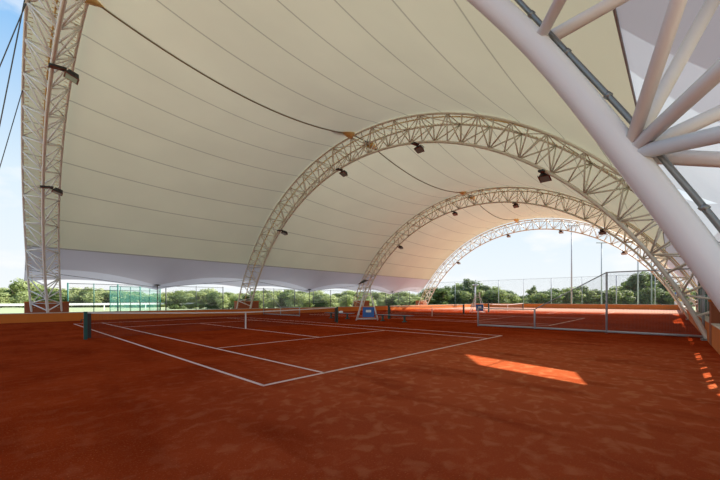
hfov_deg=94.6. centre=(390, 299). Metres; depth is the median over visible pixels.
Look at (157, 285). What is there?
mast
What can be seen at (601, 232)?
floodlight
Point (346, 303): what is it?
tree
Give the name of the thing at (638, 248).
mast
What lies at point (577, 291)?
tree
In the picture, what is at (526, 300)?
tree
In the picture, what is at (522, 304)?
net
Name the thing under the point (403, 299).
tree
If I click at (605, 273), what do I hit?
fence
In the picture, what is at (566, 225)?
mast
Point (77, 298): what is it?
tree
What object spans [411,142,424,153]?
floodlight
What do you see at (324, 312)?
bench
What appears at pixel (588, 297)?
tree
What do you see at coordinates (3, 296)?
tree
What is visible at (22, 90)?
cable
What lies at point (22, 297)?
tree
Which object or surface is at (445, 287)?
tree
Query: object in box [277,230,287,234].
floodlight
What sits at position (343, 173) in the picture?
floodlight
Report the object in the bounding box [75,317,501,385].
court marking
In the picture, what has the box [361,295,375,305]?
tree
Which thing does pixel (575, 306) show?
wall
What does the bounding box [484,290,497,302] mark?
tree
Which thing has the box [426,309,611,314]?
court marking
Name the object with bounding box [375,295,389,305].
tree
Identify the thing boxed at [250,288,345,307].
perimeter fence
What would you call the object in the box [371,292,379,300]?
tree
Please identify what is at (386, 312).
court marking
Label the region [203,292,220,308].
tree
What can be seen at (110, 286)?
enclosure
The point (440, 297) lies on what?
tree
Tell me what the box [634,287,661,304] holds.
tree
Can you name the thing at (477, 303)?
trim
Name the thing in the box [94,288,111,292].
tree
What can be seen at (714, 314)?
block
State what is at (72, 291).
tree
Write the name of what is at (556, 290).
tree
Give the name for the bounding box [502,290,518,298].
tree
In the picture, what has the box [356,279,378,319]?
chair
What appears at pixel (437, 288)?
tree
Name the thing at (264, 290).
fence
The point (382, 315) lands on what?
bench
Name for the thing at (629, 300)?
tree
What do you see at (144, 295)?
tree
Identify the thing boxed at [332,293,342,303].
tree
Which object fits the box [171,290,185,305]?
tree
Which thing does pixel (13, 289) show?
tree
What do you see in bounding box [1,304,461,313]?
trim
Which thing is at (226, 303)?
tree
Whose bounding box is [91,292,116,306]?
tree
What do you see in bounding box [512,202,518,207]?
floodlight
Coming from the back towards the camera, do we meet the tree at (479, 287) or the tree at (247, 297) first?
the tree at (479, 287)
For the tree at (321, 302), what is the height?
2.418 m
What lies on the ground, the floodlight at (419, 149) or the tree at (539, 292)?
the tree at (539, 292)
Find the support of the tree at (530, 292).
on the ground
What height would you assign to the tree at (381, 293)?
3.729 m
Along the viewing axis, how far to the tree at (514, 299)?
80.94 m
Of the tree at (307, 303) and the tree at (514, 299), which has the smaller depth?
the tree at (307, 303)
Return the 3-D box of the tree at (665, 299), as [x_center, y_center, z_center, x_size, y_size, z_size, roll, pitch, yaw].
[68.810,-0.244,81.143,4.505,3.890,6.355,0,0,32]
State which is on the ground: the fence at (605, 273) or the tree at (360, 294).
the tree at (360, 294)
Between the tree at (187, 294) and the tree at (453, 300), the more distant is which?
the tree at (453, 300)
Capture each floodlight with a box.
[40,185,62,195]
[48,63,78,84]
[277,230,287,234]
[336,168,347,176]
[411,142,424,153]
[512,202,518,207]
[537,169,551,182]
[598,229,606,234]
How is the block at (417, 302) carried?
on the path
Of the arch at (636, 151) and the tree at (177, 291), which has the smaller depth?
the arch at (636, 151)
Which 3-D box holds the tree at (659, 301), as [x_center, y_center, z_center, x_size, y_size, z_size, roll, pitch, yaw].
[66.680,-0.531,82.191,3.834,4.513,5.409,0,0,27]
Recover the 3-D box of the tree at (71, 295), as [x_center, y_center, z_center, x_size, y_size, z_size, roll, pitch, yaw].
[-71.481,-0.005,73.833,4.245,3.261,3.995,0,0,-13]
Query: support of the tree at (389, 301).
on the ground
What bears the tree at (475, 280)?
on the ground
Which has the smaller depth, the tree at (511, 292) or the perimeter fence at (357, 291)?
the perimeter fence at (357, 291)
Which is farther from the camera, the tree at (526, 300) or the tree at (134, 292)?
the tree at (526, 300)
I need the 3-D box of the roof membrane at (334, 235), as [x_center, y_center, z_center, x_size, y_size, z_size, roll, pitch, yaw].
[3.869,-6.741,31.029,38.933,11.574,17.205,0,0,40]
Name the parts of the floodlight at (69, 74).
tray plate, frame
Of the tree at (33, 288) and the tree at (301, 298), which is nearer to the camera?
the tree at (301, 298)
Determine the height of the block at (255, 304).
1.440 m
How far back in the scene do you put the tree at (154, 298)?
69.25 m
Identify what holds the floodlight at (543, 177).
attached to the arch at (585, 193)
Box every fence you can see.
[67,283,160,311]
[165,286,222,309]
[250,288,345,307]
[263,288,299,315]
[357,291,409,305]
[367,273,692,303]
[477,268,704,337]
[698,282,708,315]
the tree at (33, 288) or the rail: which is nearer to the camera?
the rail
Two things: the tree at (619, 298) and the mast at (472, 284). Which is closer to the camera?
the mast at (472, 284)
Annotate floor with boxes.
[0,307,719,479]
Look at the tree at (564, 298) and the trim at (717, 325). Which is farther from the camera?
the tree at (564, 298)
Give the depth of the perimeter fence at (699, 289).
20.99 m
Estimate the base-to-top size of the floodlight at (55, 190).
0.439 m
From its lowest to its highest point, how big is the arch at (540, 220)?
13.828 m
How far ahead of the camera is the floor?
5.25 m
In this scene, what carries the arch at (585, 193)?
on the floor
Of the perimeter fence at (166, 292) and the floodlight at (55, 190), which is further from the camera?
the perimeter fence at (166, 292)
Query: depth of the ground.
54.57 m
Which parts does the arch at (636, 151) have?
lacing rail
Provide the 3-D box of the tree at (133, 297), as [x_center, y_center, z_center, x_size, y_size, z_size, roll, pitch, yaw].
[-53.153,0.270,67.942,3.377,2.684,3.587,0,0,-1]
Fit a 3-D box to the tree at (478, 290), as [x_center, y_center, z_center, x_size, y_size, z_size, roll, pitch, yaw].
[21.813,-0.517,82.001,4.208,4.465,4.465,0,0,-21]
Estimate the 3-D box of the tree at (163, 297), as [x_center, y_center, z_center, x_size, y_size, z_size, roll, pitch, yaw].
[-50.516,0.293,73.386,4.987,2.712,5.115,0,0,-9]
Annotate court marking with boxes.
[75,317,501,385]
[309,312,583,325]
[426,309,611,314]
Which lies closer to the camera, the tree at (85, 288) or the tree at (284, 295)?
the tree at (284, 295)
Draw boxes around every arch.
[21,0,719,312]
[236,112,710,340]
[352,187,697,319]
[418,219,695,312]
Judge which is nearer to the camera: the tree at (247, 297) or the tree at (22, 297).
the tree at (247, 297)
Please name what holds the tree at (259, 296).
on the ground
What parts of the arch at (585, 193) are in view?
lacing rail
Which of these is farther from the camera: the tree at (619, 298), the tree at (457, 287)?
the tree at (457, 287)
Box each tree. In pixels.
[0,292,13,307]
[3,283,27,303]
[9,292,33,307]
[10,278,42,295]
[31,292,41,300]
[39,288,64,301]
[44,291,69,301]
[64,293,76,306]
[69,287,82,306]
[72,291,90,306]
[77,287,92,306]
[80,290,105,306]
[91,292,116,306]
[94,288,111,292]
[108,291,132,306]
[124,291,143,299]
[124,295,141,307]
[135,294,151,307]
[143,296,159,306]
[153,295,173,306]
[163,294,188,308]
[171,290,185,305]
[178,290,199,302]
[182,293,196,308]
[189,292,209,308]
[200,288,215,302]
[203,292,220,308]
[214,294,231,308]
[228,294,241,308]
[235,295,260,301]
[253,292,266,307]
[258,290,279,303]
[262,293,279,307]
[276,291,293,307]
[284,293,308,306]
[299,294,314,306]
[303,291,324,297]
[307,295,326,306]
[321,294,341,306]
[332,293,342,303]
[339,295,355,306]
[341,290,354,295]
[351,292,371,300]
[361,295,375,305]
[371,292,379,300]
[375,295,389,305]
[377,292,391,298]
[385,295,399,305]
[393,291,410,304]
[394,296,417,304]
[412,297,421,304]
[419,287,446,302]
[423,296,435,304]
[428,289,454,304]
[443,286,451,296]
[447,290,468,303]
[451,283,462,301]
[457,291,472,303]
[460,278,473,303]
[470,289,487,303]
[471,280,482,290]
[476,285,492,298]
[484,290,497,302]
[493,289,510,303]
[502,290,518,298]
[507,294,521,303]
[519,298,533,303]
[525,289,538,303]
[528,291,553,303]
[529,293,549,303]
[539,293,563,303]
[547,287,561,293]
[557,292,570,303]
[562,287,574,291]
[562,290,585,303]
[574,286,588,303]
[581,291,600,303]
[597,292,612,303]
[608,290,625,303]
[609,286,625,300]
[617,290,636,303]
[621,273,656,296]
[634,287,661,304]
[647,273,663,289]
[654,289,667,304]
[663,291,673,304]
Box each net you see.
[80,307,338,339]
[387,304,464,318]
[488,303,523,311]
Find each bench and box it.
[324,312,354,318]
[374,314,413,321]
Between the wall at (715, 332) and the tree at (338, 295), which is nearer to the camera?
the wall at (715, 332)
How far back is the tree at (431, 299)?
75.19 m
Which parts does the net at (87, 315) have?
post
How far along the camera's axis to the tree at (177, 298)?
56.77 m
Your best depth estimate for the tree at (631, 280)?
84.49 m
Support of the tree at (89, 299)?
on the ground
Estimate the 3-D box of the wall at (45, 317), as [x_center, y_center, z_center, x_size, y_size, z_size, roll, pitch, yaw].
[-20.523,1.396,27.991,0.300,0.900,119.000,0,0,40]
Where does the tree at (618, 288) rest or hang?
on the ground
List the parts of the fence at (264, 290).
wire panel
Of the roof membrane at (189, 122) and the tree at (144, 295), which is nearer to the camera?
the roof membrane at (189, 122)
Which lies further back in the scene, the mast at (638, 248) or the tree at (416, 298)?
the tree at (416, 298)
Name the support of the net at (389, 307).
on the floor
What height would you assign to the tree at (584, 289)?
5.690 m
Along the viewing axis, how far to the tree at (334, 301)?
56.47 m
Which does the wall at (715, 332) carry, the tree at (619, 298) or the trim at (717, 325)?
the trim at (717, 325)
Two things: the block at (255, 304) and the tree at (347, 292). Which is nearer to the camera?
the block at (255, 304)
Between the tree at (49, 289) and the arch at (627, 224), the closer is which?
the arch at (627, 224)
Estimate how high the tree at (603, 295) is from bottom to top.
3.879 m
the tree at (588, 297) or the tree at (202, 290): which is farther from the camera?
the tree at (202, 290)
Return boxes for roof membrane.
[24,0,719,289]
[243,117,697,292]
[355,188,697,293]
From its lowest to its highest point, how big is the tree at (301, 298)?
2.895 m
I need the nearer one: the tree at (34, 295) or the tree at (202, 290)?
the tree at (34, 295)
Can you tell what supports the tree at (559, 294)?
on the ground
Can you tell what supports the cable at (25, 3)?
attached to the arch at (636, 151)
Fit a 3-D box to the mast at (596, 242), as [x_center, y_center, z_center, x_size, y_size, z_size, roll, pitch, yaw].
[44.665,-5.339,69.900,2.240,13.770,0.520,0,0,0]
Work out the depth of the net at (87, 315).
15.33 m
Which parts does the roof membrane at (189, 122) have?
clamp plate, clamp plate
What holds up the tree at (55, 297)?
on the ground
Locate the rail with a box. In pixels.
[0,303,192,308]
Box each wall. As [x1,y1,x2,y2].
[0,304,471,323]
[471,303,679,309]
[683,310,719,354]
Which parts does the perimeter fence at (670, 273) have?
rail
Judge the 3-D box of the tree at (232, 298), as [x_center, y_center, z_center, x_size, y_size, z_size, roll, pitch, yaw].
[-27.951,0.284,60.216,3.530,2.731,3.328,0,0,0]
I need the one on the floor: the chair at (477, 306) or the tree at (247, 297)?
the chair at (477, 306)
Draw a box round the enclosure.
[110,286,149,310]
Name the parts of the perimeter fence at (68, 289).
post, rail, rail, post, rail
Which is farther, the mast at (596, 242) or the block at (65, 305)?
the mast at (596, 242)
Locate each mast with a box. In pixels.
[155,284,159,309]
[472,284,477,306]
[566,225,577,303]
[596,242,605,303]
[637,248,638,303]
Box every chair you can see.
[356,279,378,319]
[470,292,485,312]
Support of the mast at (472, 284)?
on the floor
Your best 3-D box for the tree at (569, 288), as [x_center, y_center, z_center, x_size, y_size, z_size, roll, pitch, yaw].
[48.831,-0.963,89.845,7.028,5.278,7.466,0,0,-39]
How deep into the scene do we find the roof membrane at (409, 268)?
47.18 m
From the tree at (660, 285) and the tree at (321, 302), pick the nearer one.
the tree at (321, 302)
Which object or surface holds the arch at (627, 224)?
on the floor
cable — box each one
[0,0,24,124]
[0,3,25,66]
[0,90,22,166]
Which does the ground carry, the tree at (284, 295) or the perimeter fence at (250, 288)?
the tree at (284, 295)
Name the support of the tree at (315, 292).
on the ground
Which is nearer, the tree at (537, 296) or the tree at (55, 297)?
the tree at (55, 297)
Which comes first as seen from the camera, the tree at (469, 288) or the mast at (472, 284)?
the mast at (472, 284)
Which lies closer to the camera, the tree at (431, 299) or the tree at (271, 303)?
the tree at (271, 303)
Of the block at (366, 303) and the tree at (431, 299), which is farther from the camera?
the tree at (431, 299)
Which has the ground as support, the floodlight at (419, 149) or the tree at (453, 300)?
the tree at (453, 300)
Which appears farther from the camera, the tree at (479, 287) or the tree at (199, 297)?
the tree at (479, 287)
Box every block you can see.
[24,302,68,312]
[234,301,258,308]
[354,301,368,305]
[416,301,426,304]
[708,300,719,345]
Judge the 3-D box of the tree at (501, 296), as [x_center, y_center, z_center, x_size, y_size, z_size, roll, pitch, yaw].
[26.900,-0.494,80.979,5.277,4.415,5.598,0,0,15]
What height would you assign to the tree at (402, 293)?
4.237 m
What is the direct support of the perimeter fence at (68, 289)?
on the path
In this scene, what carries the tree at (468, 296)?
on the ground
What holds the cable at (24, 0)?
attached to the arch at (636, 151)
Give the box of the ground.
[0,304,695,313]
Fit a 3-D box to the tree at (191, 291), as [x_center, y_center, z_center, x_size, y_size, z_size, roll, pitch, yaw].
[-52.413,-0.457,87.243,7.202,4.353,5.105,0,0,-42]
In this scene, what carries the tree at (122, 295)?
on the ground
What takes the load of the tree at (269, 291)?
on the ground
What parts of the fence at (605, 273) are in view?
post, rail, rail, wire panel, post, rail, wire panel, rail, post, rail, rail, wire panel, post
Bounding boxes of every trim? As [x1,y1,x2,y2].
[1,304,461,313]
[477,303,649,304]
[683,305,719,329]
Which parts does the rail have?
rail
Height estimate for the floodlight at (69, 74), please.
0.439 m
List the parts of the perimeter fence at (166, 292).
post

